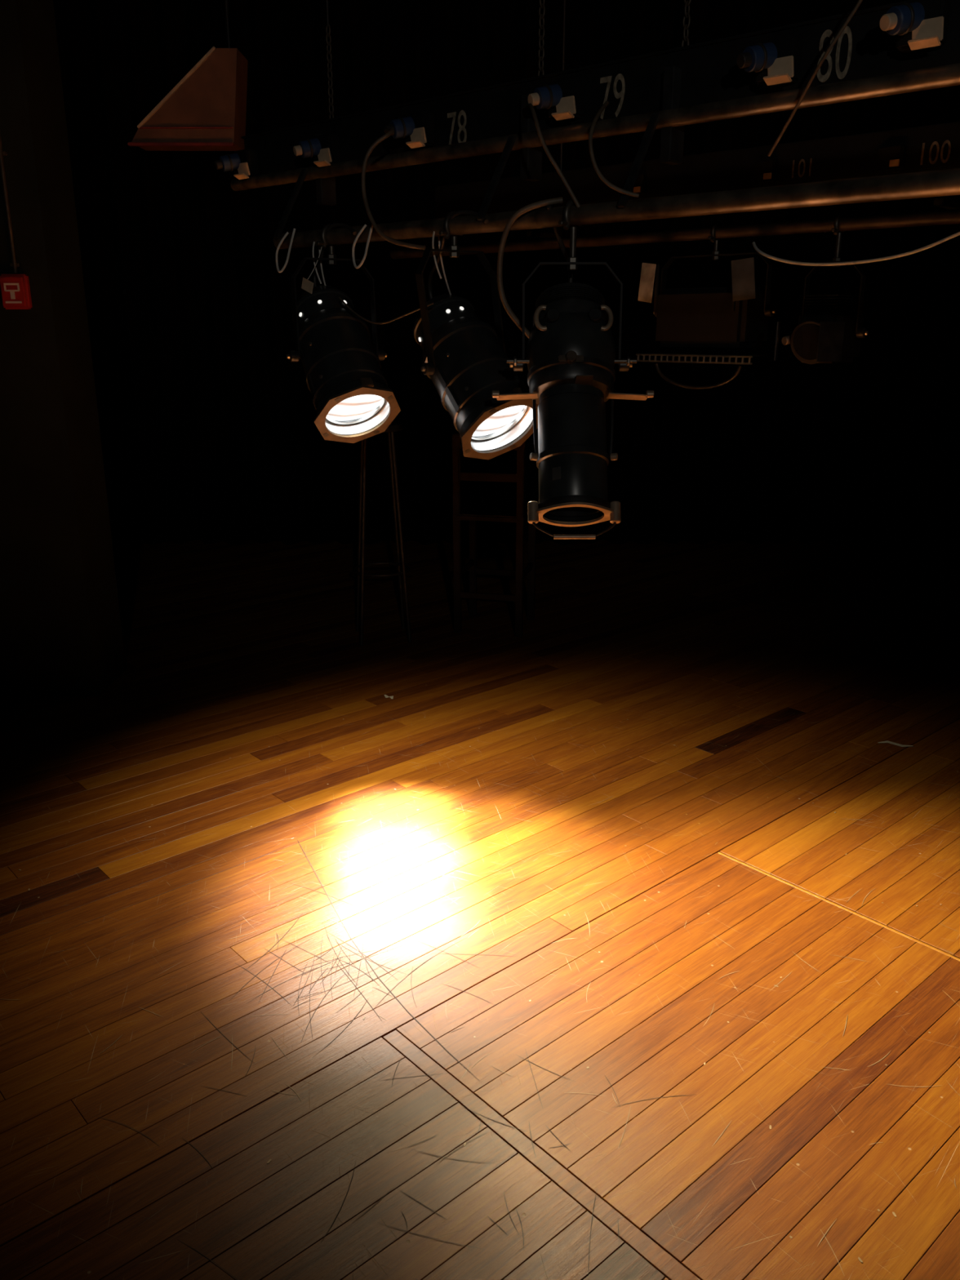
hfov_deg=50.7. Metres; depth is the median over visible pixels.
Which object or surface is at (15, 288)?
sign
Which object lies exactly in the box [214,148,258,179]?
outlet
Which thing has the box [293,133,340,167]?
outlet
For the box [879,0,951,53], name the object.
outlet
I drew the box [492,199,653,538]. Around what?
spotlight
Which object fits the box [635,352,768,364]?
grille
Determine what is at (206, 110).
loudspeaker
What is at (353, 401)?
spotlight
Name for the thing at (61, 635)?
wall
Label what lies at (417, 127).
outlet
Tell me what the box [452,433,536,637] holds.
wooden chair
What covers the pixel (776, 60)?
outlet
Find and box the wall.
[0,0,125,696]
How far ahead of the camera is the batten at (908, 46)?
2.36 m
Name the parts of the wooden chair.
post, leg, rail, rail, seat, post, leg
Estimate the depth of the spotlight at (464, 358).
2.73 m
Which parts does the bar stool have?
leg, leg, seat, leg, leg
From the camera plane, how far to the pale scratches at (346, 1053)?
2.19 m
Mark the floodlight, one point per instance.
(737, 316)
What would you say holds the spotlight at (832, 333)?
hanging from the batten at (935, 147)
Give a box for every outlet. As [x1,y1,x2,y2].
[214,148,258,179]
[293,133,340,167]
[384,111,434,149]
[528,77,583,121]
[626,173,647,195]
[737,34,802,87]
[752,158,778,182]
[876,143,906,170]
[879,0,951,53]
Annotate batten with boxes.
[214,0,959,338]
[390,0,959,266]
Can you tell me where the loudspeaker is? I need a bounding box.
[127,0,248,151]
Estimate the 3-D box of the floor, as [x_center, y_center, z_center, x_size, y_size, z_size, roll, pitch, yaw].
[0.546,0.695,2.861,17.896,0.020,10.957,-15,22,-39]
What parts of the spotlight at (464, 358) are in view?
lock knob, clamp stem, colour frame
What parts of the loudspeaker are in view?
edge trim, red trim, trim, hanger rod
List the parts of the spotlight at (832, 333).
barn door, focus knob, barn door, clamp stem, lock knob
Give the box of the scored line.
[298,842,475,1076]
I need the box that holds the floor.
[0,539,959,1279]
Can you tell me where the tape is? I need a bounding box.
[877,740,912,746]
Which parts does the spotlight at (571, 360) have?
shutter handle, lock knob, holder post, rail knob, rail, bar arm, house knob, collar plate, focus knob, clamp stem, shutter handle, house knob, bar arm, rail, rail knob, holder post, lock knob, shutter handle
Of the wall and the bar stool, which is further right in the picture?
the bar stool
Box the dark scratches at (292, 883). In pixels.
[96,883,688,1279]
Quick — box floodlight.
[635,221,776,389]
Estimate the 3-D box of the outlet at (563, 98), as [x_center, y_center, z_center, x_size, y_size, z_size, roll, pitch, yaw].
[0.187,-1.340,2.514,0.139,0.092,0.108,0,17,0]
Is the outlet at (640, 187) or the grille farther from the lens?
the outlet at (640, 187)
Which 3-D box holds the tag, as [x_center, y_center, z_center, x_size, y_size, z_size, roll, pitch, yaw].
[-0.488,-1.093,2.977,0.058,0.144,0.057,15,23,40]
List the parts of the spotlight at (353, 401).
lock knob, clamp stem, colour frame, lock knob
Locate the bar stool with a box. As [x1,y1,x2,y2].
[352,422,411,645]
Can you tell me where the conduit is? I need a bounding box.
[0,133,21,273]
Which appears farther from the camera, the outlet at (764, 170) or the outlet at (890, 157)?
the outlet at (764, 170)
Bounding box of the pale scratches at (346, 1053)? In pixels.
[0,716,959,1274]
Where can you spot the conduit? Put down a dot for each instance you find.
(15, 264)
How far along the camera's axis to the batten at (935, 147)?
3.57 m
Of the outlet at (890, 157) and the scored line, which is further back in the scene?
the outlet at (890, 157)
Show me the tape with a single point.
(886, 741)
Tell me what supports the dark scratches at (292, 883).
on the floor
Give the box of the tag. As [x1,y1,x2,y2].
[301,247,321,293]
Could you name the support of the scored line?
on the floor
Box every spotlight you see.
[285,222,400,443]
[413,209,537,459]
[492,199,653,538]
[773,212,868,364]
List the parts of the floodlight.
barn door, clamp stem, barn door, lock knob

